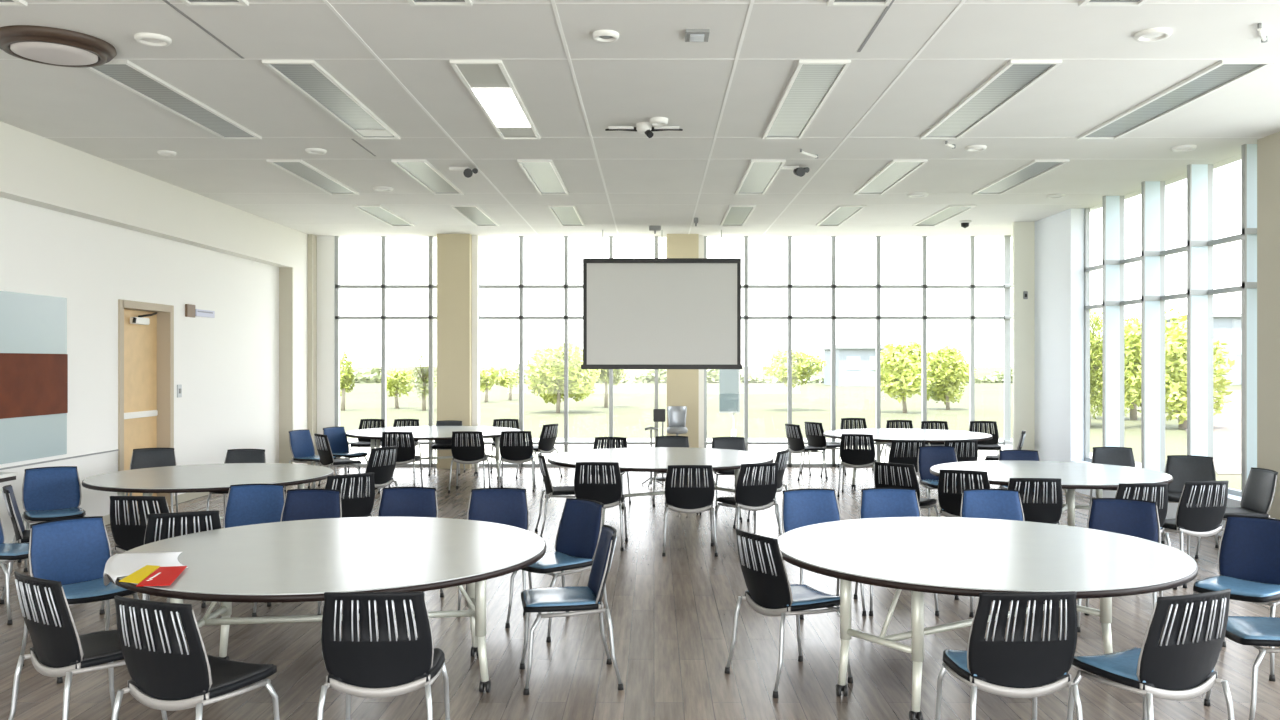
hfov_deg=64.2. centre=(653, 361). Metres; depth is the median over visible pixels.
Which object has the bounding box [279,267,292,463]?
trim
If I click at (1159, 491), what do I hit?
chair
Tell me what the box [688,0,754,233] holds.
trim
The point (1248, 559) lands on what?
chair
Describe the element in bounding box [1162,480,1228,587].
chair
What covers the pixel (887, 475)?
chair
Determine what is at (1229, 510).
seat cushion
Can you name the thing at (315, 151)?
recessed light
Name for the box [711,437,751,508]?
chair
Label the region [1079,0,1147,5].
recessed light
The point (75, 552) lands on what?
chair
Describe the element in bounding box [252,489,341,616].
chair
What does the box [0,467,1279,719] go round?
floor
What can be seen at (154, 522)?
chair
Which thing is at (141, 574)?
leaflet
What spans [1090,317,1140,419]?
leafy tree
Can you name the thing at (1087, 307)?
window
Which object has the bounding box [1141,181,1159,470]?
column
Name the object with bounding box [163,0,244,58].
trim
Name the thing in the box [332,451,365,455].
seat cushion
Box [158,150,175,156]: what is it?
recessed light
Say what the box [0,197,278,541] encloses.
wall
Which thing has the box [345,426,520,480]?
round table
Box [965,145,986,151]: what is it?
recessed light
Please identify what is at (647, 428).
microphone stand
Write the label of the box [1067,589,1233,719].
chair
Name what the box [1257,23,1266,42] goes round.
ceiling fitting
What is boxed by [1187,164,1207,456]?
column
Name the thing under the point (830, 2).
recessed light
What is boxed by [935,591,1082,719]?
chair
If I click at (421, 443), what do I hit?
trim
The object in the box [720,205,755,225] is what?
recessed light
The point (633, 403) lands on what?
ground
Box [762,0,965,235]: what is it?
trim
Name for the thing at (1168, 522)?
seat cushion
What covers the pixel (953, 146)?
ceiling fitting
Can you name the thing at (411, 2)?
recessed light
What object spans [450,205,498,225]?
recessed light
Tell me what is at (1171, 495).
seat cushion
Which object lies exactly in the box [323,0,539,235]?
trim
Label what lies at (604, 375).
leafy tree
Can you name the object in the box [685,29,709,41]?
ceiling sensor
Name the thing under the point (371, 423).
chair
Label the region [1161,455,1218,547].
chair
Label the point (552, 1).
trim
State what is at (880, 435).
round table
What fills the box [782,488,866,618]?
chair
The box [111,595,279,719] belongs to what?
chair
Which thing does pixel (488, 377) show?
leafy tree
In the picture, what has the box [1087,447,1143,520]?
chair
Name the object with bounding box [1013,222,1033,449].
pillar
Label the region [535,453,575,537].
chair
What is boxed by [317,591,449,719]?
chair
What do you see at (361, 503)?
chair
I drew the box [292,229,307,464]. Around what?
wall pier
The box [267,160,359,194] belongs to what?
recessed light
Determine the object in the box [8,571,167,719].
chair
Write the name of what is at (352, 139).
trim
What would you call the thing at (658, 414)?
display stand
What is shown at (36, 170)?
soffit
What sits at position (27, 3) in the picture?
trim
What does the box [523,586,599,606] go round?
seat cushion
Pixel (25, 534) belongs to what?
seat cushion
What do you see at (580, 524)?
chair
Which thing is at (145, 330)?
door
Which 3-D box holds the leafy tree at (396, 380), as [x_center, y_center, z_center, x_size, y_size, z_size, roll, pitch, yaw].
[-11.614,1.197,45.965,1.497,1.823,1.561,0,0,29]
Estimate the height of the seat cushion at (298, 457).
0.037 m
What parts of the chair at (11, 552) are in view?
leg, frame, seat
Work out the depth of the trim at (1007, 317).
16.93 m
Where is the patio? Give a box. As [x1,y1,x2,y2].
[340,438,1140,467]
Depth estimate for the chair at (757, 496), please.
9.42 m
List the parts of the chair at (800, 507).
leg, backrest, frame, leg, leg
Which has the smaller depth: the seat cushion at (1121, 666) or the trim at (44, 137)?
the seat cushion at (1121, 666)
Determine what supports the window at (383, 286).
in the wall at (325, 244)
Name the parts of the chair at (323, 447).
backrest, frame, seat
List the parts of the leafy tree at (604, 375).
crown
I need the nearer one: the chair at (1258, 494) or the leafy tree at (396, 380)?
the chair at (1258, 494)
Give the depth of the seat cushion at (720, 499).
9.54 m
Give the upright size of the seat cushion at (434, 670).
0.037 m
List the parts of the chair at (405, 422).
backrest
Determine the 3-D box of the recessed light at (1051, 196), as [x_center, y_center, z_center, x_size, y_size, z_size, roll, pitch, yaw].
[5.055,-2.085,12.826,0.220,0.030,0.220,0,0,0]
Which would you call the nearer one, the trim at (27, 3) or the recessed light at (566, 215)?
the trim at (27, 3)
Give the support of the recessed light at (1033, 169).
in the ceiling
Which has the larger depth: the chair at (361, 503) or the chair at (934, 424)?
the chair at (934, 424)
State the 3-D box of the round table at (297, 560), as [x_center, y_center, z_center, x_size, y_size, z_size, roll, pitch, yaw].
[-1.710,1.379,5.550,2.238,0.740,2.238,0,0,0]
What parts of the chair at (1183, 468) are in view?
seat, frame, backrest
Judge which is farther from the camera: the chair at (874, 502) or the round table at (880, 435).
the round table at (880, 435)
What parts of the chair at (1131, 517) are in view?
leg, leg, backrest, frame, leg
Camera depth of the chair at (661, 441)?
12.78 m
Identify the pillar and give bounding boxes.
[437,234,471,468]
[666,234,698,447]
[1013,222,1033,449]
[1257,132,1279,518]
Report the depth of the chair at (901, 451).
12.18 m
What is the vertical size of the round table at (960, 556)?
0.740 m
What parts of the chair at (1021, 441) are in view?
backrest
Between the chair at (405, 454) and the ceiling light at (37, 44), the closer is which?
the ceiling light at (37, 44)
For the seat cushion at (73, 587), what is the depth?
5.81 m
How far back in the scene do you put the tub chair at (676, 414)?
16.02 m
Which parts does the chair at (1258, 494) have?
leg, seat, frame, backrest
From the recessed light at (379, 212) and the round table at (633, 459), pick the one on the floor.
the round table at (633, 459)
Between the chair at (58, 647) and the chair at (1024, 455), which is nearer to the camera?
the chair at (58, 647)
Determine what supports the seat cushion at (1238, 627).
on the chair at (1255, 631)
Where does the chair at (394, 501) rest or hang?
on the floor
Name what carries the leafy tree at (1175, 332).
on the ground
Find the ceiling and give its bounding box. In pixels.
[0,0,1279,236]
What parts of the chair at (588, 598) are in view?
leg, leg, seat, frame, leg, backrest, leg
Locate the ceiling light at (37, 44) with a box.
[0,25,116,67]
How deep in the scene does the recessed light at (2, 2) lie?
5.93 m
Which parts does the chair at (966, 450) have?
backrest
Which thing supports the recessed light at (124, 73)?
in the ceiling
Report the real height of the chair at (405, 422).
0.822 m
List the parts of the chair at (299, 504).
frame, backrest, leg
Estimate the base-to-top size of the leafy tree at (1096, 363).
4.127 m
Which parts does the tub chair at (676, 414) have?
seat, backrest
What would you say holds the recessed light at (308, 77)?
in the ceiling
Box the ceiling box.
[649,226,660,233]
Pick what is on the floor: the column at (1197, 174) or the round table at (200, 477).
the round table at (200, 477)
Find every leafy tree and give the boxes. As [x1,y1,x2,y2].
[340,351,354,410]
[387,369,415,408]
[408,347,436,410]
[480,367,499,401]
[495,371,518,399]
[525,342,600,412]
[588,369,628,407]
[762,348,826,387]
[875,341,930,412]
[927,344,977,409]
[1090,304,1137,426]
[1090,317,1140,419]
[1129,308,1234,428]
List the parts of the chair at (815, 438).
backrest, seat, frame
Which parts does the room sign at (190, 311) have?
brown plate, name plate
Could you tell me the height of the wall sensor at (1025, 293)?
0.120 m
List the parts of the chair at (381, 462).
frame, backrest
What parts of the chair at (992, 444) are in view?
backrest, seat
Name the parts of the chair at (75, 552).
leg, backrest, frame, seat, leg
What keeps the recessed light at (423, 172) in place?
in the ceiling
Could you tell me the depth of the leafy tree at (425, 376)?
43.91 m
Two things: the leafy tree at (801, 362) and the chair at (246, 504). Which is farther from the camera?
the leafy tree at (801, 362)
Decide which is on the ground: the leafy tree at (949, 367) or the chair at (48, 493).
the leafy tree at (949, 367)
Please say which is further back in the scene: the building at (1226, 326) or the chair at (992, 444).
the building at (1226, 326)
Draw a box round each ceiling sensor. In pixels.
[593,30,618,42]
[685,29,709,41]
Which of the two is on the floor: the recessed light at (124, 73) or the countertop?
the countertop
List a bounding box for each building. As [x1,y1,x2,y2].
[820,345,885,385]
[1165,313,1240,384]
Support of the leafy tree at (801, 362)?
on the ground
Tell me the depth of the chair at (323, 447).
13.16 m
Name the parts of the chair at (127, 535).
leg, backrest, frame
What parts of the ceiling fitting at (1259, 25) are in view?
rod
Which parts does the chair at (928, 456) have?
leg, seat, backrest, frame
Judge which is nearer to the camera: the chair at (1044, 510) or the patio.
the chair at (1044, 510)
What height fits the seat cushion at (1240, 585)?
0.037 m
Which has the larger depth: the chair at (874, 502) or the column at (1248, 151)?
the column at (1248, 151)
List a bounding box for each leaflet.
[119,565,159,583]
[136,566,186,585]
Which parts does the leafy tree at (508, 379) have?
crown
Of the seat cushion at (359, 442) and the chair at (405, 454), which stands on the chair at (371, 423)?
the seat cushion at (359, 442)
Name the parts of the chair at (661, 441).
leg, backrest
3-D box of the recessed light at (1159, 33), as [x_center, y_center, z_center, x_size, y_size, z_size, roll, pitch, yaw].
[3.185,-2.085,6.511,0.220,0.030,0.220,0,0,0]
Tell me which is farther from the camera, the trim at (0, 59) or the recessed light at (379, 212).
the recessed light at (379, 212)
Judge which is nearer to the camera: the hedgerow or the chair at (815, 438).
the chair at (815, 438)
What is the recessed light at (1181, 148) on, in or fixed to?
in the ceiling
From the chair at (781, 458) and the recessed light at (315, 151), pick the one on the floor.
the chair at (781, 458)
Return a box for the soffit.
[0,121,291,266]
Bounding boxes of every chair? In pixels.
[0,485,29,603]
[0,519,28,624]
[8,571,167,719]
[17,466,85,571]
[20,516,138,683]
[100,496,169,614]
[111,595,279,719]
[125,448,177,520]
[142,510,221,617]
[201,484,284,607]
[206,449,265,528]
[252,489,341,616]
[284,429,336,491]
[311,434,361,488]
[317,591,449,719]
[318,427,367,485]
[324,473,374,517]
[341,446,397,488]
[347,419,384,471]
[377,487,443,596]
[378,432,422,493]
[387,419,422,472]
[428,420,465,475]
[448,431,490,492]
[457,488,531,615]
[490,419,521,472]
[498,431,535,491]
[505,498,612,641]
[516,424,561,478]
[520,524,623,694]
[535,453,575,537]
[574,462,627,550]
[593,437,630,508]
[652,436,689,506]
[662,465,717,555]
[665,406,687,474]
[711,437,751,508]
[713,462,781,554]
[725,528,852,697]
[733,449,788,530]
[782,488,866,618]
[785,424,827,480]
[800,422,846,476]
[837,434,876,496]
[838,418,873,470]
[853,488,938,615]
[874,462,938,516]
[884,420,912,461]
[888,440,927,508]
[918,446,957,516]
[921,421,948,445]
[930,440,978,487]
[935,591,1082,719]
[938,469,990,516]
[954,489,1023,616]
[969,421,1001,454]
[985,430,1025,460]
[998,450,1052,501]
[1007,478,1062,524]
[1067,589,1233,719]
[1077,498,1164,631]
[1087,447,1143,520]
[1115,483,1176,589]
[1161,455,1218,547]
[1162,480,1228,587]
[1193,515,1279,680]
[1195,467,1277,558]
[1204,616,1279,719]
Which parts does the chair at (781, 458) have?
leg, leg, frame, backrest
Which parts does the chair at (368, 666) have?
leg, leg, backrest, seat, leg, leg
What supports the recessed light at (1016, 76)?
in the ceiling
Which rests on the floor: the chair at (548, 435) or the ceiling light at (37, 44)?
the chair at (548, 435)
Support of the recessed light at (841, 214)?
in the ceiling
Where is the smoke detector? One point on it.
(654, 121)
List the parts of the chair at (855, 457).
leg, leg, frame, backrest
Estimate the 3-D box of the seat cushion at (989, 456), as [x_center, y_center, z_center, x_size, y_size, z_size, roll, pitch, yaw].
[4.716,1.302,13.847,0.391,0.037,0.426,0,0,20]
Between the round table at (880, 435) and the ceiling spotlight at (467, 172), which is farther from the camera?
the round table at (880, 435)
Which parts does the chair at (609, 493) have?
backrest, frame, leg, leg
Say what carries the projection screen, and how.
hanging from the ceiling
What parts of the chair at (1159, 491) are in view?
frame, backrest, leg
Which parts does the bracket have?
arm, arm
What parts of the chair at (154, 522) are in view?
backrest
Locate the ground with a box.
[340,367,1240,489]
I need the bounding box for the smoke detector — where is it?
[650,117,667,126]
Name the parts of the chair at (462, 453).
leg, leg, backrest, frame, leg, leg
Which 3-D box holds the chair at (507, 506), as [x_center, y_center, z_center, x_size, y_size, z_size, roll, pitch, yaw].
[-1.132,1.339,7.294,0.504,0.822,0.530,0,0,-3]
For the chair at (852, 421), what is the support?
on the floor
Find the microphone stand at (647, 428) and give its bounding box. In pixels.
[642,427,663,486]
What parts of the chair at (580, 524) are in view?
leg, leg, seat, leg, frame, backrest, leg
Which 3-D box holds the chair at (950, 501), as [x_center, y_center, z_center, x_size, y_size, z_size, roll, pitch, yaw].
[2.764,1.339,8.976,0.504,0.822,0.530,0,0,28]
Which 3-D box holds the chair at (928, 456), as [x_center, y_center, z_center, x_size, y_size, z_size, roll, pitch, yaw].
[3.130,1.339,11.058,0.504,0.822,0.530,0,0,-2]
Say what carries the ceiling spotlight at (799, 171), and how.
attached to the ceiling
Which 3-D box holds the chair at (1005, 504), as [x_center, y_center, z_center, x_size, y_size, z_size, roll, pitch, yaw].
[2.436,1.339,7.236,0.504,0.822,0.530,0,0,6]
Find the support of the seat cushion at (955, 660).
on the chair at (1016, 667)
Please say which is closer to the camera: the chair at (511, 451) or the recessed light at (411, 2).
the recessed light at (411, 2)
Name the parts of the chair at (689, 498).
leg, seat, backrest, frame, leg, leg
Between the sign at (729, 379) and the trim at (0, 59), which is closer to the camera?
the trim at (0, 59)
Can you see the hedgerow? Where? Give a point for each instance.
(366, 375)
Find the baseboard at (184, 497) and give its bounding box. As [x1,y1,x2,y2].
[10,492,209,542]
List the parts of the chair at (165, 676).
leg, backrest, leg, seat, leg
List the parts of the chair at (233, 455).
leg, frame, backrest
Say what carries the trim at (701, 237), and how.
attached to the wall at (325, 244)
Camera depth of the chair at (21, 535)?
7.47 m
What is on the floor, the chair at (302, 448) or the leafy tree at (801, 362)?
the chair at (302, 448)
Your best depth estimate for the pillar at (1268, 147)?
9.45 m
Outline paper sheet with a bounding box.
[103,552,187,585]
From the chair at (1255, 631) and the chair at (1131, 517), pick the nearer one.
the chair at (1255, 631)
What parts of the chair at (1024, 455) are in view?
backrest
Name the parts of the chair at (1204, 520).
leg, leg, seat, frame, backrest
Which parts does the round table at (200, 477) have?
leg, leg, leg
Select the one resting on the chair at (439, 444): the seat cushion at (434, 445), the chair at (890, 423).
the seat cushion at (434, 445)
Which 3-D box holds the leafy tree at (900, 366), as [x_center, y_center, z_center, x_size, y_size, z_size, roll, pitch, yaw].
[10.222,0.618,41.935,2.014,2.976,2.590,0,0,-35]
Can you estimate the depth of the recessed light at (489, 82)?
8.01 m
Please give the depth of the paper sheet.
5.11 m
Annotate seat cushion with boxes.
[0,543,28,555]
[20,530,29,538]
[25,507,83,517]
[33,630,121,661]
[62,577,127,598]
[132,655,272,691]
[296,455,334,459]
[331,648,441,675]
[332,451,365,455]
[334,459,357,462]
[351,441,381,444]
[432,444,457,446]
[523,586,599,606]
[529,551,591,568]
[553,486,573,491]
[718,468,748,471]
[718,497,738,502]
[748,584,839,605]
[805,446,824,448]
[919,498,934,502]
[922,479,938,484]
[945,649,1065,675]
[978,444,1000,447]
[986,455,998,458]
[1074,647,1212,682]
[1164,519,1179,526]
[1168,492,1201,499]
[1195,575,1279,596]
[1224,507,1265,514]
[1226,616,1279,639]
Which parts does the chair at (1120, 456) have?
leg, frame, backrest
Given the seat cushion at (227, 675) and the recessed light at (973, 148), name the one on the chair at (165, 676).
the seat cushion at (227, 675)
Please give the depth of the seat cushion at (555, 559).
6.61 m
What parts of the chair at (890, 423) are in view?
backrest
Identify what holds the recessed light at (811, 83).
in the ceiling
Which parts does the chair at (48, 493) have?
leg, backrest, frame, seat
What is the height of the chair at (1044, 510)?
0.822 m
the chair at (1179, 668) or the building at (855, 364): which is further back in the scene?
the building at (855, 364)
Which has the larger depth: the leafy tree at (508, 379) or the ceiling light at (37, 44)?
the leafy tree at (508, 379)
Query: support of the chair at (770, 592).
on the floor
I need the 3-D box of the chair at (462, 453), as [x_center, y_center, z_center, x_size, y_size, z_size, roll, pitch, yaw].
[-2.509,1.339,13.920,0.504,0.822,0.530,0,0,0]
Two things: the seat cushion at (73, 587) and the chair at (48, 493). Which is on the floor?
the chair at (48, 493)
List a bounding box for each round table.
[82,463,333,553]
[107,517,545,691]
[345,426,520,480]
[547,447,773,525]
[777,517,1197,719]
[823,428,992,488]
[930,460,1172,525]
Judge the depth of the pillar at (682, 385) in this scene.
16.72 m
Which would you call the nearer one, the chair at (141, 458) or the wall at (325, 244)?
the chair at (141, 458)
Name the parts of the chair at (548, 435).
frame, backrest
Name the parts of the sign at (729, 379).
panel, post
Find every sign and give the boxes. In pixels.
[185,304,214,317]
[719,369,739,436]
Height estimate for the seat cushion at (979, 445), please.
0.037 m
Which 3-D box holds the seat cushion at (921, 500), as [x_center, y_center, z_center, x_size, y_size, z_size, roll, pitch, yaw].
[2.394,1.302,9.607,0.426,0.037,0.391,0,0,42]
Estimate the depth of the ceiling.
8.32 m
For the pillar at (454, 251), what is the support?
on the floor
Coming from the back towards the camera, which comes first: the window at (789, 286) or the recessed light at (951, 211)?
the window at (789, 286)
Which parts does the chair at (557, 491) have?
leg, leg, backrest, frame, seat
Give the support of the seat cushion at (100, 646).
on the chair at (58, 647)
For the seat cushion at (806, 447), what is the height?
0.037 m
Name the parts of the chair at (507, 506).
leg, frame, backrest, leg, leg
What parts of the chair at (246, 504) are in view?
frame, backrest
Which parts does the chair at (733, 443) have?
leg, frame, backrest, seat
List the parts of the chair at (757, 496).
leg, leg, seat, frame, leg, backrest, leg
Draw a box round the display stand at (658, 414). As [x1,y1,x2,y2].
[652,409,665,480]
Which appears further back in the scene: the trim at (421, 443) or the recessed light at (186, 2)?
the trim at (421, 443)
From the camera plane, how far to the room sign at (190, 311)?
13.11 m
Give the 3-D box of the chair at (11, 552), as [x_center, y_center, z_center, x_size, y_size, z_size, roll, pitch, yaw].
[-4.525,1.339,7.052,0.530,0.822,0.504,0,0,5]
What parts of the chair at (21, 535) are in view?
leg, leg, backrest, frame, seat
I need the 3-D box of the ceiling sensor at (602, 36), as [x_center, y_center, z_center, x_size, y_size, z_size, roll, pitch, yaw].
[-0.307,-2.083,6.530,0.170,0.035,0.170,0,0,0]
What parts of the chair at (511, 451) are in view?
leg, leg, frame, backrest, leg, leg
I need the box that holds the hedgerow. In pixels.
[344,363,1091,382]
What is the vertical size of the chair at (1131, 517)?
0.822 m
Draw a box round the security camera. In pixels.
[959,220,970,227]
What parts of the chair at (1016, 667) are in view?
leg, leg, seat, backrest, leg, leg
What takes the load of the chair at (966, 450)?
on the floor
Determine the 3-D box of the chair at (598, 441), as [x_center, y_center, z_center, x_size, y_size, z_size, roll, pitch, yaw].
[-0.566,1.339,12.415,0.504,0.822,0.530,0,0,8]
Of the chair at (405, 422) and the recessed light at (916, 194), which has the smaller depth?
the recessed light at (916, 194)
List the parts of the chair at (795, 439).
backrest, leg, frame, seat, leg, leg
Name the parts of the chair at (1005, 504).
leg, frame, backrest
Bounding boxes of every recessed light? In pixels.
[0,0,26,5]
[84,60,261,138]
[134,33,171,46]
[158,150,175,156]
[180,0,248,5]
[262,60,399,138]
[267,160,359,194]
[305,148,326,154]
[353,205,414,225]
[373,186,392,191]
[391,160,463,194]
[407,0,471,5]
[450,60,539,138]
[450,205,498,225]
[517,160,568,194]
[548,205,584,225]
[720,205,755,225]
[735,160,785,194]
[762,60,850,138]
[816,205,865,225]
[827,0,891,5]
[854,160,927,194]
[907,192,928,197]
[912,205,975,225]
[920,60,1061,138]
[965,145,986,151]
[972,160,1068,194]
[1047,194,1064,198]
[1077,60,1273,138]
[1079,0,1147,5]
[1134,27,1171,41]
[1171,145,1196,151]
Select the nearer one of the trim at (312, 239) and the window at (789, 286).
the trim at (312, 239)
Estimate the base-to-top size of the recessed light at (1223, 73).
0.022 m
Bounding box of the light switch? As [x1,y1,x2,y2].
[177,384,181,397]
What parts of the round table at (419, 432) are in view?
leg, leg, leg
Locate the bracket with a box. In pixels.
[605,122,682,137]
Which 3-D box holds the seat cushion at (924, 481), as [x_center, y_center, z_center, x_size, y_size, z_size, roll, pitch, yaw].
[3.132,1.302,11.005,0.426,0.037,0.391,0,0,-2]
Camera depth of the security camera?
15.13 m
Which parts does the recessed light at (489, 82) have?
lit panel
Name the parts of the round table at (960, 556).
leg, leg, leg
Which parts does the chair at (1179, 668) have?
leg, seat, leg, leg, frame, backrest, leg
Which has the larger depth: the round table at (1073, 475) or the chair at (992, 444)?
the chair at (992, 444)
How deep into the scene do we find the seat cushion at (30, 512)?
8.74 m
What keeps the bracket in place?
attached to the ceiling
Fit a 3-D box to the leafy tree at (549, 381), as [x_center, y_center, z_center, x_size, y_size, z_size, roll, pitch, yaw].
[-3.732,0.628,42.106,3.098,2.955,3.165,0,0,4]
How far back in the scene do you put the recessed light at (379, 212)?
14.50 m
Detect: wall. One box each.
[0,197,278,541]
[317,236,334,465]
[1003,208,1240,535]
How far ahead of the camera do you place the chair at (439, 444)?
16.11 m
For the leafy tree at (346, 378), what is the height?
2.600 m
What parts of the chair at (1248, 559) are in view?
seat, frame, backrest, leg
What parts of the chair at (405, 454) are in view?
backrest, frame, leg, leg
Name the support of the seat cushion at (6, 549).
on the chair at (11, 552)
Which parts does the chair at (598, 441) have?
backrest, leg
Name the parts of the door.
closer arm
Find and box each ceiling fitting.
[800,149,818,158]
[945,141,955,148]
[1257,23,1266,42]
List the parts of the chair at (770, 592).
leg, backrest, leg, frame, seat, leg, leg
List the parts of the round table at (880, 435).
leg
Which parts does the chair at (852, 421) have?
backrest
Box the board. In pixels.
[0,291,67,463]
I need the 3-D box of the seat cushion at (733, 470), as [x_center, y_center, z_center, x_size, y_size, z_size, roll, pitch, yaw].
[0.948,1.302,12.361,0.426,0.037,0.391,0,0,-6]
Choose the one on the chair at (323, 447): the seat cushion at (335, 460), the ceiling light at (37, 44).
the seat cushion at (335, 460)
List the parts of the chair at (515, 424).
backrest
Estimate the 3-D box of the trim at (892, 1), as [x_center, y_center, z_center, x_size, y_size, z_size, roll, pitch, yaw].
[1.385,-2.099,5.950,0.020,0.004,1.900,0,0,0]
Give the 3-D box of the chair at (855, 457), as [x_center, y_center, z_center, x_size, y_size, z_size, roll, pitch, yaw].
[2.687,1.339,13.401,0.504,0.822,0.530,0,0,16]
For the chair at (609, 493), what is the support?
on the floor
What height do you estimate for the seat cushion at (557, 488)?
0.037 m
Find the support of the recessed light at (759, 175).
in the ceiling
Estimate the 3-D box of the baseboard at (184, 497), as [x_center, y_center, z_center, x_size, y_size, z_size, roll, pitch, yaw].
[-5.893,1.700,5.525,0.015,0.100,21.050,0,0,0]
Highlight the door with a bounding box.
[118,299,173,511]
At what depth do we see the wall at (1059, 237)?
14.27 m
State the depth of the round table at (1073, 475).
9.32 m
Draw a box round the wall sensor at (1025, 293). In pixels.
[1023,291,1027,298]
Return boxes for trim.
[0,59,1279,59]
[0,449,118,469]
[27,3,1279,3]
[44,137,1263,137]
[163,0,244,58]
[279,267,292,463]
[308,234,316,464]
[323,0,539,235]
[348,442,1004,444]
[352,139,375,155]
[472,235,478,467]
[551,0,618,235]
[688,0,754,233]
[699,235,703,447]
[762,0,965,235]
[857,0,893,51]
[1003,235,1012,444]
[1103,196,1119,446]
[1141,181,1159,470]
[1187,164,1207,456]
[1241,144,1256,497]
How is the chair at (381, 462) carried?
on the floor
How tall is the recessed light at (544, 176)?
0.022 m
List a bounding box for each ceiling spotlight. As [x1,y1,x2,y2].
[449,167,477,177]
[779,166,809,176]
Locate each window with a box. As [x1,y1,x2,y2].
[335,236,436,466]
[479,236,657,466]
[704,236,1002,466]
[1084,164,1240,496]
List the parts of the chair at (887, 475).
backrest, frame, seat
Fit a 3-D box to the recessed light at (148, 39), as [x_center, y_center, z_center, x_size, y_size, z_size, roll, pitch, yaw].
[-3.247,-2.085,6.611,0.220,0.030,0.220,0,0,0]
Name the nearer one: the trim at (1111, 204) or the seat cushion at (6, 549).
the seat cushion at (6, 549)
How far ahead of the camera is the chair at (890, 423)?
16.34 m
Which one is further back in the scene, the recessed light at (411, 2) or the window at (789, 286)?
the window at (789, 286)
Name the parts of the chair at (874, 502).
leg, leg, frame, backrest, leg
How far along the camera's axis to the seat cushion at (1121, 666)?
4.31 m
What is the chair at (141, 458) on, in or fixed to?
on the floor
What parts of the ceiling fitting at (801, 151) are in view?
rod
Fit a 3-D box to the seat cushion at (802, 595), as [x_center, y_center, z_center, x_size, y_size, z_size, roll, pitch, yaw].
[0.792,1.302,5.677,0.391,0.037,0.426,0,0,-28]
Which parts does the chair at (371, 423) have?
seat, backrest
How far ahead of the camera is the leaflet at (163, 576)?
4.73 m
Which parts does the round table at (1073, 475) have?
leg, leg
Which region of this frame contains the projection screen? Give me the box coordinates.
[581,230,741,368]
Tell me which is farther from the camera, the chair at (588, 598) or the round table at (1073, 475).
the round table at (1073, 475)
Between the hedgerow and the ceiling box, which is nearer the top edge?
the ceiling box
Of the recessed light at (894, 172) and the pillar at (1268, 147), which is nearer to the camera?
the pillar at (1268, 147)
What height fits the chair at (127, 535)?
0.822 m
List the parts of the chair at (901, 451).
backrest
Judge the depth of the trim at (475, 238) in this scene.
16.90 m
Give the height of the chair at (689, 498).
0.822 m
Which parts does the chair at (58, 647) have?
leg, backrest, leg, frame, seat, leg, leg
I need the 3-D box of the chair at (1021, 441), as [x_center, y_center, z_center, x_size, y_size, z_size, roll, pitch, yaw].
[4.766,1.339,13.828,0.530,0.822,0.504,0,0,20]
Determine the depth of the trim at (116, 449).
10.05 m
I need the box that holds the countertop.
[0,472,17,563]
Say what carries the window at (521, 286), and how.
in the wall at (325, 244)
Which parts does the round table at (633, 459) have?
leg, leg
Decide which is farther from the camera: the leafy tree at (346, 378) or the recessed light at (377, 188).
the leafy tree at (346, 378)
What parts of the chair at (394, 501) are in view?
frame, backrest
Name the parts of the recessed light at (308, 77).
panel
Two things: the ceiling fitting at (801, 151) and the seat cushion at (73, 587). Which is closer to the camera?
the seat cushion at (73, 587)
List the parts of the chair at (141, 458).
frame, backrest, leg, leg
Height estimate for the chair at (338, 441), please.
0.822 m
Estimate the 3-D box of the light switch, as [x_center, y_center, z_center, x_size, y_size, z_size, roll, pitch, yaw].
[-5.888,0.360,12.665,0.024,0.160,0.110,0,0,0]
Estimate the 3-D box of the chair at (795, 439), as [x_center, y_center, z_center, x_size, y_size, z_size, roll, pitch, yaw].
[2.270,1.339,15.396,0.530,0.822,0.504,0,0,-24]
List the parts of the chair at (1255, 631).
leg, seat, leg, frame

